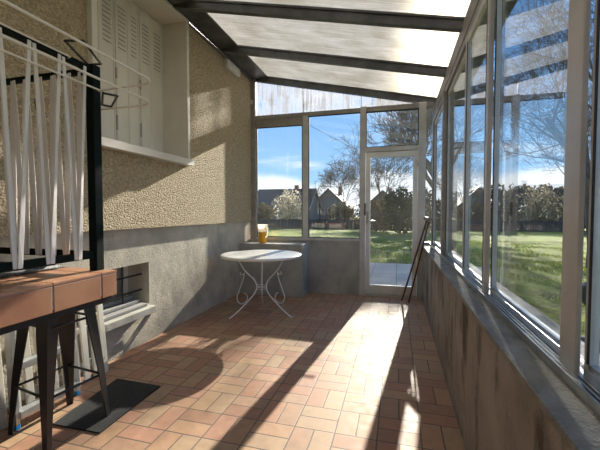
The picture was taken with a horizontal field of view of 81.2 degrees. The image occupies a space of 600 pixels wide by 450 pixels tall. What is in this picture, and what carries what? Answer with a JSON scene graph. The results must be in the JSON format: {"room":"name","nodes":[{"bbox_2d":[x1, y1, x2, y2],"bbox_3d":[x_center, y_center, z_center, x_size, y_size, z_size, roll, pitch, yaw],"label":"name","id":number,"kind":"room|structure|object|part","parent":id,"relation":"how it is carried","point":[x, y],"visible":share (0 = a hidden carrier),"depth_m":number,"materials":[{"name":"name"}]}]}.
{"room":"sunroom","nodes":[
{"label":"sunroom","id":0,"kind":"room"},
{"bbox_2d":[0,0,250,412],"bbox_3d":[-2.004,-0.756,2.158,0.470,3.950,7.540,1,2,15],"label":"wall","id":1,"kind":"structure","parent":0,"point":[171,224],"depth_m":3.58,"materials":[{"name":"beige paint"}]},
{"bbox_2d":[76,266,155,361],"bbox_3d":[-1.673,0.763,2.998,0.390,0.778,0.925,1,2,15],"label":"window","id":2,"kind":"structure","parent":1,"relation":"in","point":[113,327],"depth_m":3.05,"materials":[{"name":"beige paint"}]},
{"bbox_3d":[-1.847,0.575,3.039,0.030,0.405,0.925,1,2,15],"label":"frame","id":3,"kind":"part","parent":2,"relation":"part of","materials":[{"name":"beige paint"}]},
{"bbox_2d":[85,295,131,320],"bbox_3d":[-1.696,0.727,3.083,0.080,0.098,0.500,1,2,15],"label":"board","id":4,"kind":"object","parent":2,"relation":"on","point":[125,297],"visible":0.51,"depth_m":3.13,"materials":[{"name":"grey wood"}]},
{"bbox_2d":[97,303,146,322],"bbox_3d":[-1.556,0.762,3.066,0.080,0.028,0.540,1,2,15],"label":"board","id":5,"kind":"object","parent":2,"relation":"on","point":[129,309],"visible":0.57,"depth_m":3.06,"materials":[{"name":"white wood"}]},
{"bbox_2d":[112,267,141,308],"bbox_3d":[-1.646,0.568,2.957,0.026,0.385,0.875,1,2,15],"label":"security grille","id":6,"kind":"object","parent":2,"relation":"attached to","point":[122,277],"depth_m":3.14,"materials":[{"name":"black metal"}]},
{"bbox_2d":[96,299,139,316],"bbox_3d":[-1.626,0.745,3.075,0.080,0.062,0.520,1,2,15],"label":"board","id":7,"kind":"object","parent":1,"relation":"on","point":[113,308],"visible":0.52,"depth_m":3.10,"materials":[{"name":"white wood"}]},
{"bbox_2d":[87,0,193,165],"bbox_3d":[-1.546,-1.444,3.309,0.385,1.620,1.320,1,2,15],"label":"window","id":8,"kind":"structure","parent":1,"relation":"in","point":[150,37],"depth_m":3.59,"materials":[{"name":"beige paint"}]},
{"bbox_2d":[97,0,101,135],"bbox_3d":[-1.796,-1.473,3.016,0.028,1.440,0.159,1,2,15],"label":"shutter","id":9,"kind":"object","parent":8,"relation":"attached to","point":[98,1],"depth_m":3.09,"materials":[{"name":"grey paint"}]},
{"bbox_2d":[99,0,115,139],"bbox_3d":[-1.756,-1.479,3.181,0.028,1.440,0.169,1,2,15],"label":"shutter","id":10,"kind":"object","parent":8,"relation":"attached to","point":[107,8],"depth_m":3.19,"materials":[{"name":"grey paint"}]},
{"bbox_2d":[114,0,130,143],"bbox_3d":[-1.704,-1.485,3.348,0.028,1.440,0.169,1,2,15],"label":"shutter","id":11,"kind":"object","parent":8,"relation":"attached to","point":[122,75],"depth_m":3.34,"materials":[{"name":"grey paint"}]},
{"bbox_2d":[128,0,140,145],"bbox_3d":[-1.666,-1.491,3.506,0.028,1.440,0.144,1,2,15],"label":"shutter","id":12,"kind":"object","parent":8,"relation":"attached to","point":[134,9],"depth_m":3.51,"materials":[{"name":"grey paint"}]},
{"bbox_2d":[139,7,152,149],"bbox_3d":[-1.616,-1.497,3.664,0.028,1.440,0.174,1,2,15],"label":"shutter","id":13,"kind":"object","parent":8,"relation":"attached to","point":[145,17],"depth_m":3.66,"materials":[{"name":"grey paint"}]},
{"bbox_3d":[-1.532,-0.709,3.332,0.355,0.150,1.320,1,2,15],"label":"sill","id":14,"kind":"part","parent":8,"relation":"part of","materials":[{"name":"beige paint"}]},
{"bbox_2d":[151,17,163,151],"bbox_3d":[-1.573,-1.504,3.843,0.028,1.440,0.184,1,2,15],"label":"shutter","id":15,"kind":"object","parent":8,"relation":"attached to","point":[157,27],"depth_m":3.84,"materials":[{"name":"grey paint"}]},
{"bbox_2d":[224,58,239,76],"bbox_3d":[-0.950,-2.210,4.937,0.050,0.110,0.400,1,2,15],"label":"junction box","id":16,"kind":"object","parent":1,"relation":"attached to","point":[229,65],"visible":1,"depth_m":4.88,"materials":[{"name":"white plastic"}]},
{"bbox_2d":[0,262,465,449],"bbox_3d":[0.234,1.200,3.510,4.000,0.160,11.200,1,2,15],"label":"floor","id":17,"kind":"structure","parent":0,"point":[346,371],"depth_m":2.57,"materials":[{"name":"tile"}]},
{"bbox_2d":[4,317,79,430],"bbox_3d":[-1.597,0.789,2.190,0.088,0.761,0.429,1,2,15],"label":"step ladder","id":18,"kind":"object","parent":17,"relation":"on","point":[33,406],"visible":0.36,"depth_m":2.04,"materials":[{"name":"metal"}]},
{"bbox_3d":[-1.653,0.781,2.003,0.080,0.732,0.022,1,2,15],"label":"rail","id":19,"kind":"part","parent":18,"relation":"part of","materials":[{"name":"wood"}]},
{"bbox_3d":[-1.548,0.767,2.384,0.080,0.732,0.022,1,2,15],"label":"rail","id":20,"kind":"part","parent":18,"relation":"part of","materials":[{"name":"wood"}]},
{"bbox_2d":[0,304,108,430],"bbox_3d":[-1.687,0.797,2.252,0.095,0.741,1.040,1,2,15],"label":"slatted panel","id":21,"kind":"object","parent":17,"relation":"on","point":[86,362],"visible":0.16,"depth_m":2.39,"materials":[{"name":"white wood"}]},
{"bbox_3d":[-1.683,1.047,2.260,0.020,0.050,1.040,1,2,15],"label":"rail","id":22,"kind":"part","parent":21,"relation":"part of","materials":[{"name":"white wood"}]},
{"bbox_2d":[0,267,116,334],"bbox_3d":[-1.529,0.729,1.249,0.801,0.950,1.437,1,2,15],"label":"table top","id":23,"kind":"object","parent":17,"relation":"on","point":[26,300],"visible":0.84,"depth_m":1.51,"materials":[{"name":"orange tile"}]},
{"bbox_2d":[0,261,60,277],"bbox_3d":[-1.516,0.222,1.747,0.424,0.024,0.337,1,2,15],"label":"tray","id":24,"kind":"object","parent":23,"relation":"on","point":[54,266],"visible":0.46,"depth_m":1.70,"materials":[{"name":"silver metal"}]},
{"bbox_3d":[-1.530,0.391,1.244,0.775,0.042,1.410,1,2,15],"label":"table frame","id":25,"kind":"part","parent":23,"relation":"part of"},
{"bbox_2d":[0,0,149,272],"bbox_3d":[-1.387,-0.272,1.314,1.168,1.046,1.258,1,2,15],"label":"rack","id":26,"kind":"object","parent":23,"relation":"on","point":[89,105],"visible":1,"depth_m":1.77,"materials":[{"name":"white metal"}]},
{"bbox_3d":[-1.113,-0.770,1.464,0.127,0.008,0.468,0,2,-3],"label":"wire rod","id":27,"kind":"part","parent":26,"relation":"part of","materials":[{"name":"beige plastic"}]},
{"bbox_3d":[-1.415,-0.787,1.875,0.756,0.026,0.024,1,2,15],"label":"rail","id":28,"kind":"part","parent":26,"relation":"part of","materials":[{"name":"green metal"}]},
{"bbox_3d":[-1.415,0.147,1.910,0.756,0.034,0.024,1,2,15],"label":"rail","id":29,"kind":"part","parent":26,"relation":"part of","materials":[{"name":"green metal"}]},
{"bbox_3d":[-1.205,-0.763,1.218,0.024,0.026,1.156,1,2,15],"label":"rail","id":30,"kind":"part","parent":26,"relation":"part of","materials":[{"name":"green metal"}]},
{"bbox_3d":[-1.205,0.172,1.252,0.024,0.034,1.156,1,2,15],"label":"rail","id":31,"kind":"part","parent":26,"relation":"part of","materials":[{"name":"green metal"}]},
{"bbox_3d":[-1.165,-0.661,1.220,0.010,0.010,1.214,1,2,15],"label":"wire rod","id":32,"kind":"part","parent":26,"relation":"part of","materials":[{"name":"beige plastic"}]},
{"bbox_3d":[-1.051,-0.287,1.793,0.048,1.040,0.048,1,2,15],"label":"post","id":33,"kind":"part","parent":26,"relation":"part of","materials":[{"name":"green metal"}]},
{"bbox_2d":[8,306,109,449],"bbox_3d":[-1.404,0.793,2.033,0.379,0.765,0.385,1,2,23],"label":"bar stool","id":34,"kind":"object","parent":17,"relation":"on","point":[47,332],"visible":0.6,"depth_m":1.96,"materials":[{"name":"black metal"}]},
{"bbox_3d":[-1.575,0.807,1.972,0.129,0.740,0.107,-2,3,-36],"label":"leg","id":35,"kind":"part","parent":34,"relation":"part of","materials":[{"name":"black metal"}]},
{"bbox_3d":[-1.327,0.812,1.853,0.107,0.740,0.135,-2,3,-36],"label":"leg","id":36,"kind":"part","parent":34,"relation":"part of","materials":[{"name":"black metal"}]},
{"bbox_3d":[-1.481,0.798,2.214,0.106,0.740,0.133,-2,3,-36],"label":"leg","id":37,"kind":"part","parent":34,"relation":"part of","materials":[{"name":"black metal"}]},
{"bbox_3d":[-1.229,0.802,2.108,0.131,0.740,0.107,-2,3,-36],"label":"leg","id":38,"kind":"part","parent":34,"relation":"part of","materials":[{"name":"black metal"}]},
{"bbox_2d":[53,378,159,433],"bbox_3d":[-1.246,1.161,2.289,0.400,0.008,0.564,1,2,15],"label":"floor mat","id":39,"kind":"object","parent":17,"relation":"on","point":[123,395],"visible":0.86,"depth_m":2.23,"materials":[{"name":"grey rubber"}]},
{"bbox_2d":[220,250,300,318],"bbox_3d":[-0.474,0.723,4.312,0.984,0.734,0.984,1,2,15],"label":"garden table","id":40,"kind":"object","parent":17,"relation":"on","point":[261,256],"visible":1,"depth_m":4.18,"materials":[{"name":"white metal"}]},
{"bbox_3d":[-0.675,0.738,4.168,0.373,0.715,0.017,-2,3,-35],"label":"leg","id":41,"kind":"part","parent":40,"relation":"part of","materials":[{"name":"white metal"}]},
{"bbox_3d":[-0.493,0.723,4.559,0.016,0.715,0.372,0,2,-5],"label":"leg","id":42,"kind":"part","parent":40,"relation":"part of","materials":[{"name":"white metal"}]},
{"bbox_3d":[-0.256,0.737,4.194,0.373,0.715,0.017,1,2,28],"label":"leg","id":43,"kind":"part","parent":40,"relation":"part of","materials":[{"name":"white metal"}]},
{"bbox_2d":[401,216,432,302],"bbox_3d":[1.610,0.477,4.840,0.375,1.193,0.186,0,2,0],"label":"trestle","id":44,"kind":"object","parent":17,"relation":"on","point":[425,218],"visible":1,"depth_m":4.82,"materials":[{"name":"brown wood"}]},
{"bbox_3d":[1.764,-0.079,4.819,0.060,0.080,0.185,0,2,-2],"label":"cross handle","id":45,"kind":"part","parent":44,"relation":"part of","materials":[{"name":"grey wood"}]},
{"bbox_2d":[249,239,359,294],"bbox_3d":[0.059,0.688,5.567,1.805,0.912,0.175,1,2,15],"label":"wall","id":46,"kind":"structure","parent":0,"point":[333,266],"depth_m":5.36,"materials":[{"name":"grey concrete"}]},
{"bbox_2d":[239,241,308,296],"bbox_3d":[-0.398,0.662,5.413,1.003,0.775,0.366,1,2,15],"label":"ledge","id":47,"kind":"object","parent":46,"relation":"attached to","point":[293,279],"depth_m":5.23,"materials":[{"name":"grey concrete"}]},
{"bbox_2d":[257,224,267,242],"bbox_3d":[-0.555,0.132,5.377,0.202,0.283,0.178,1,2,15],"label":"glass jug","id":48,"kind":"object","parent":47,"relation":"on","point":[262,228],"visible":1,"depth_m":5.32,"materials":[{"name":"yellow glass"}]},
{"bbox_3d":[-0.570,0.047,5.383,0.168,0.114,0.168,1,2,15],"label":"jug glass","id":49,"kind":"part","parent":48,"relation":"part of","materials":[{"name":"clear glass"}]},
{"bbox_2d":[250,79,359,240],"bbox_3d":[0.054,-1.058,5.455,1.772,2.589,0.090,1,2,15],"label":"window","id":50,"kind":"structure","parent":46,"relation":"in","point":[290,119],"depth_m":5.47,"materials":[{"name":"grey metal"}]},
{"bbox_3d":[-0.753,-1.066,5.681,0.095,2.589,0.085,1,2,15],"label":"post","id":51,"kind":"part","parent":50,"relation":"part of","materials":[{"name":"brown metal"}]},
{"bbox_3d":[-0.324,-1.619,5.544,0.795,0.125,0.060,1,2,15],"label":"sash rail","id":52,"kind":"part","parent":50,"relation":"part of","materials":[{"name":"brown metal"}]},
{"bbox_3d":[0.097,-0.723,5.455,0.080,1.920,0.090,1,2,15],"label":"post","id":53,"kind":"part","parent":50,"relation":"part of","materials":[{"name":"metal"}]},
{"bbox_3d":[0.100,0.215,5.494,1.675,0.038,0.080,1,2,15],"label":"rail","id":54,"kind":"part","parent":50,"relation":"part of","materials":[{"name":"metal"}]},
{"bbox_2d":[256,82,411,115],"bbox_3d":[0.595,-2.011,5.269,2.705,0.592,0.020,1,2,15],"label":"panel","id":55,"kind":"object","parent":50,"relation":"attached to","point":[320,105],"depth_m":5.42,"materials":[{"name":"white plastic"}]},
{"bbox_3d":[-0.329,-2.026,5.528,0.785,0.580,0.006,1,2,15],"label":"pane","id":56,"kind":"part","parent":55,"relation":"part of","materials":[{"name":"clear plastic"}]},
{"bbox_3d":[0.483,-1.931,5.306,0.880,0.406,0.006,1,2,15],"label":"pane","id":57,"kind":"part","parent":55,"relation":"part of","materials":[{"name":"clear plastic"}]},
{"bbox_3d":[1.408,-1.819,5.054,1.020,0.223,0.006,1,2,15],"label":"pane","id":58,"kind":"part","parent":55,"relation":"part of","materials":[{"name":"clear plastic"}]},
{"bbox_2d":[359,101,426,298],"bbox_3d":[1.338,-0.340,5.099,0.920,2.800,0.140,1,2,15],"label":"door","id":59,"kind":"structure","parent":46,"relation":"in","point":[418,151],"depth_m":5.08,"materials":[{"name":"metal"}]},
{"bbox_3d":[1.046,-0.101,5.151,0.137,0.200,0.068,1,2,15],"label":"handle","id":60,"kind":"part","parent":59,"relation":"part of","materials":[{"name":"metal"}]},
{"bbox_2d":[167,0,517,122],"bbox_3d":[-0.305,-1.797,1.679,3.040,0.966,7.600,1,2,15],"label":"ceiling","id":61,"kind":"structure","parent":0,"point":[413,51],"depth_m":3.75,"materials":[{"name":"grey metal"}]},
{"bbox_3d":[-1.759,-2.207,2.015,0.050,0.099,7.500,1,2,15],"label":"wall plate","id":62,"kind":"part","parent":61,"relation":"part of","materials":[{"name":"grey metal"}]},
{"bbox_3d":[0.235,-2.026,3.733,2.980,0.660,1.000,1,2,15],"label":"roof panel","id":63,"kind":"part","parent":61,"relation":"part of","materials":[{"name":"white plastic"}]},
{"bbox_3d":[0.514,-2.064,4.739,2.980,0.660,1.050,1,2,15],"label":"roof panel","id":64,"kind":"part","parent":61,"relation":"part of","materials":[{"name":"white plastic"}]},
{"bbox_3d":[-0.047,-1.989,2.717,2.980,0.660,1.070,1,2,15],"label":"roof panel","id":65,"kind":"part","parent":61,"relation":"part of","materials":[{"name":"white plastic"}]},
{"bbox_2d":[422,245,599,449],"bbox_3d":[0.920,0.857,1.459,0.308,0.878,7.640,1,2,15],"label":"wall","id":66,"kind":"structure","parent":0,"point":[504,396],"depth_m":1.40,"materials":[{"name":"concrete"}]},
{"bbox_2d":[425,102,434,244],"bbox_3d":[1.859,-0.720,4.972,0.146,2.010,0.080,1,2,15],"label":"window","id":67,"kind":"structure","parent":66,"relation":"in","point":[430,105],"depth_m":4.93,"materials":[{"name":"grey metal"}]},
{"bbox_3d":[1.830,-1.690,4.944,0.085,0.070,0.080,1,2,15],"label":"head rail","id":68,"kind":"part","parent":67,"relation":"part of","materials":[{"name":"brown metal"}]},
{"bbox_3d":[1.902,-0.715,4.960,0.055,2.000,0.080,1,2,15],"label":"corner post","id":69,"kind":"part","parent":67,"relation":"part of","materials":[{"name":"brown metal"}]},
{"bbox_2d":[430,0,599,417],"bbox_3d":[0.902,-0.449,1.343,0.108,1.742,7.500,1,2,15],"label":"window","id":70,"kind":"structure","parent":66,"relation":"in","point":[561,353],"depth_m":1.08,"materials":[{"name":"metal"}]},
{"bbox_3d":[1.733,-0.571,4.343,0.028,1.702,1.210,1,2,15],"label":"sash frame","id":71,"kind":"part","parent":70,"relation":"part of","materials":[{"name":"metal"}]},
{"bbox_3d":[1.733,-0.567,4.343,0.006,1.620,1.170,1,2,15],"label":"pane","id":72,"kind":"part","parent":70,"relation":"part of","materials":[{"name":"clear glass"}]},
{"bbox_3d":[1.561,-0.543,3.716,0.105,1.730,0.070,1,2,15],"label":"post","id":73,"kind":"part","parent":70,"relation":"part of","materials":[{"name":"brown metal"}]},
{"bbox_3d":[1.403,-0.521,3.130,0.006,1.620,1.085,1,2,15],"label":"pane","id":74,"kind":"part","parent":70,"relation":"part of","materials":[{"name":"clear glass"}]},
{"bbox_3d":[1.403,0.312,3.161,0.030,0.051,1.125,1,2,15],"label":"rail","id":75,"kind":"part","parent":70,"relation":"part of","materials":[{"name":"metal"}]},
{"bbox_3d":[1.403,-0.525,3.130,0.028,1.702,1.125,1,2,15],"label":"sash frame","id":76,"kind":"part","parent":70,"relation":"part of","materials":[{"name":"metal"}]},
{"bbox_3d":[1.222,-0.501,2.571,0.028,1.730,0.040,1,2,15],"label":"post","id":77,"kind":"part","parent":70,"relation":"part of","materials":[{"name":"metal"}]},
{"bbox_3d":[1.136,0.345,2.278,0.030,0.051,0.630,1,2,15],"label":"rail","id":78,"kind":"part","parent":70,"relation":"part of","materials":[{"name":"metal"}]},
{"bbox_3d":[1.136,-0.493,2.247,0.028,1.702,0.630,1,2,15],"label":"sash frame","id":79,"kind":"part","parent":70,"relation":"part of","materials":[{"name":"metal"}]},
{"bbox_3d":[1.026,-0.476,1.904,0.024,1.730,0.050,1,2,15],"label":"post","id":80,"kind":"part","parent":70,"relation":"part of","materials":[{"name":"metal"}]},
{"bbox_3d":[0.927,-0.463,1.439,0.028,1.702,0.890,1,2,15],"label":"sash frame","id":81,"kind":"part","parent":70,"relation":"part of","materials":[{"name":"metal"}]},
{"bbox_3d":[0.927,0.375,1.470,0.030,0.051,0.890,1,2,15],"label":"rail","id":82,"kind":"part","parent":70,"relation":"part of","materials":[{"name":"metal"}]},
{"bbox_3d":[0.767,-0.441,0.968,0.014,1.730,0.095,1,2,15],"label":"post","id":83,"kind":"part","parent":70,"relation":"part of","materials":[{"name":"metal"}]},
{"bbox_3d":[0.656,0.411,0.500,0.030,0.051,0.915,1,2,15],"label":"rail","id":84,"kind":"part","parent":70,"relation":"part of","materials":[{"name":"metal"}]},
{"bbox_3d":[0.656,-0.427,0.469,0.028,1.702,0.915,1,2,15],"label":"sash frame","id":85,"kind":"part","parent":70,"relation":"part of","materials":[{"name":"metal"}]},
{"label":"outside","id":86,"kind":"structure","parent":0,"visible":0},
{"bbox_2d":[268,216,586,334],"bbox_3d":[17.905,-0.364,45.903,130.000,0.076,122.000,1,2,15],"label":"lawn","id":87,"kind":"structure","parent":86,"point":[532,291],"depth_m":11.55,"materials":[{"name":"green plant"}]},
{"bbox_2d":[258,202,276,218],"bbox_3d":[-4.063,-1.154,36.377,3.279,2.456,2.690,1,2,15],"label":"shrub","id":88,"kind":"object","parent":87,"relation":"on","point":[263,213],"visible":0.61,"depth_m":36.01,"materials":[{"name":"green plant"}]},
{"bbox_2d":[272,187,301,218],"bbox_3d":[-0.933,-1.580,31.323,3.092,3.676,3.030,1,2,15],"label":"blossom tree","id":89,"kind":"object","parent":87,"relation":"on","point":[293,206],"visible":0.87,"depth_m":30.99,"materials":[{"name":"grey plant"}]},
{"bbox_3d":[-1.056,-1.100,31.483,1.791,2.704,1.998,1,2,15],"label":"stem","id":90,"kind":"part","parent":89,"relation":"part of","materials":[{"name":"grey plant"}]},
{"bbox_2d":[258,185,321,219],"bbox_3d":[-2.013,-3.248,54.435,9.400,5.750,8.800,1,2,15],"label":"house","id":91,"kind":"structure","parent":87,"relation":"on","point":[267,196],"depth_m":53.08,"materials":[{"name":"stone"}]},
{"bbox_2d":[326,223,344,228],"bbox_3d":[2.808,0.090,27.470,1.450,0.480,0.200,1,2,15],"label":"brick wall","id":92,"kind":"structure","parent":87,"relation":"on","point":[328,225],"depth_m":27.37,"materials":[{"name":"brown brick"}]},
{"bbox_2d":[319,187,355,218],"bbox_3d":[5.921,-3.707,62.082,7.000,6.100,9.800,1,2,15],"label":"house","id":93,"kind":"structure","parent":87,"relation":"on","point":[325,201],"depth_m":57.88,"materials":[{"name":"stone"}]},
{"bbox_2d":[327,201,355,227],"bbox_3d":[3.593,-0.870,30.113,2.777,2.348,2.577,1,2,15],"label":"shrub","id":94,"kind":"object","parent":87,"relation":"on","point":[342,212],"visible":0.8,"depth_m":29.70,"materials":[{"name":"green plant"}]},
{"bbox_2d":[309,148,389,204],"bbox_3d":[5.484,-4.456,40.964,8.337,8.597,9.162,0,2,-11],"label":"bare tree","id":95,"kind":"object","parent":87,"relation":"on","point":[328,175],"visible":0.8,"depth_m":41.56,"materials":[{"name":"grey plant"}]},
{"bbox_2d":[353,198,392,231],"bbox_3d":[5.346,-0.716,24.455,3.247,2.467,2.599,1,2,15],"label":"shrub","id":96,"kind":"object","parent":87,"relation":"on","point":[375,208],"visible":0.51,"depth_m":24.05,"materials":[{"name":"green plant"}]},
{"bbox_2d":[327,122,431,202],"bbox_3d":[7.152,-4.585,31.482,9.457,9.549,9.089,0,2,1],"label":"bare tree","id":97,"kind":"object","parent":87,"relation":"on","point":[377,164],"visible":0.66,"depth_m":31.40,"materials":[{"name":"grey plant"}]},
{"bbox_2d":[373,188,391,203],"bbox_3d":[13.905,-3.317,58.325,5.800,5.600,7.800,1,2,15],"label":"house","id":98,"kind":"structure","parent":87,"relation":"on","point":[376,197],"depth_m":55.09,"materials":[{"name":"stone"}]},
{"bbox_2d":[379,186,417,233],"bbox_3d":[6.044,-0.900,21.320,2.476,3.044,2.286,1,2,15],"label":"evergreen shrub","id":99,"kind":"object","parent":87,"relation":"on","point":[400,209],"visible":0.94,"depth_m":20.98,"materials":[{"name":"green plant"}]},
{"bbox_2d":[403,187,431,231],"bbox_3d":[8.574,-1.043,23.922,3.663,3.163,2.721,1,2,15],"label":"shrub","id":100,"kind":"object","parent":87,"relation":"on","point":[428,203],"visible":0.17,"depth_m":23.49,"materials":[{"name":"green plant"}]},
{"bbox_2d":[258,218,584,231],"bbox_3d":[1.576,-0.090,28.167,36.100,0.890,0.122,1,2,15],"label":"fence","id":101,"kind":"object","parent":87,"relation":"on","point":[505,225],"visible":0.2,"depth_m":25.12,"materials":[{"name":"wood"}]},
{"bbox_2d":[357,71,550,187],"bbox_3d":[9.954,-4.783,25.740,11.854,10.498,12.151,-1,2,-29],"label":"bare tree","id":102,"kind":"object","parent":87,"relation":"on","point":[404,115],"visible":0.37,"depth_m":25.50,"materials":[{"name":"grey plant"}]},
{"bbox_2d":[324,236,586,319],"bbox_3d":[3.011,0.965,9.085,13.100,0.156,17.156,1,2,15],"label":"grass blades","id":103,"kind":"object","parent":87,"relation":"on","point":[478,243],"visible":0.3,"depth_m":10.03,"materials":[{"name":"green plant"}]},
{"bbox_2d":[457,183,585,228],"bbox_3d":[25.717,-1.381,24.007,28.858,3.731,2.496,1,2,15],"label":"hedge","id":104,"kind":"object","parent":87,"relation":"on","point":[509,204],"visible":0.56,"depth_m":26.03,"materials":[{"name":"green plant"}]},
{"bbox_2d":[459,0,594,267],"bbox_3d":[6.522,-3.097,8.363,7.324,8.336,6.895,0,2,7],"label":"bare tree","id":105,"kind":"object","parent":87,"relation":"on","point":[550,126],"visible":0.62,"depth_m":8.29,"materials":[{"name":"grey plant"}]},
{"bbox_2d":[499,95,591,178],"bbox_3d":[21.019,-4.886,25.385,11.954,10.590,9.452,0,2,-8],"label":"bare tree","id":106,"kind":"object","parent":87,"relation":"on","point":[588,118],"visible":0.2,"depth_m":26.30,"materials":[{"name":"grey plant"}]},
{"bbox_2d":[582,281,586,306],"bbox_3d":[4.255,0.995,4.679,0.836,0.625,0.734,1,2,15],"label":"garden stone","id":107,"kind":"object","parent":87,"relation":"on","point":[583,283],"visible":0.15,"depth_m":4.79,"materials":[{"name":"grey stone"}]},
{"bbox_2d":[581,335,599,352],"bbox_3d":[2.527,1.120,3.098,0.612,0.266,0.310,1,2,15],"label":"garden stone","id":108,"kind":"object","parent":87,"relation":"on","point":[582,336],"visible":0.02,"depth_m":3.07,"materials":[{"name":"grey stone"}]}
]}

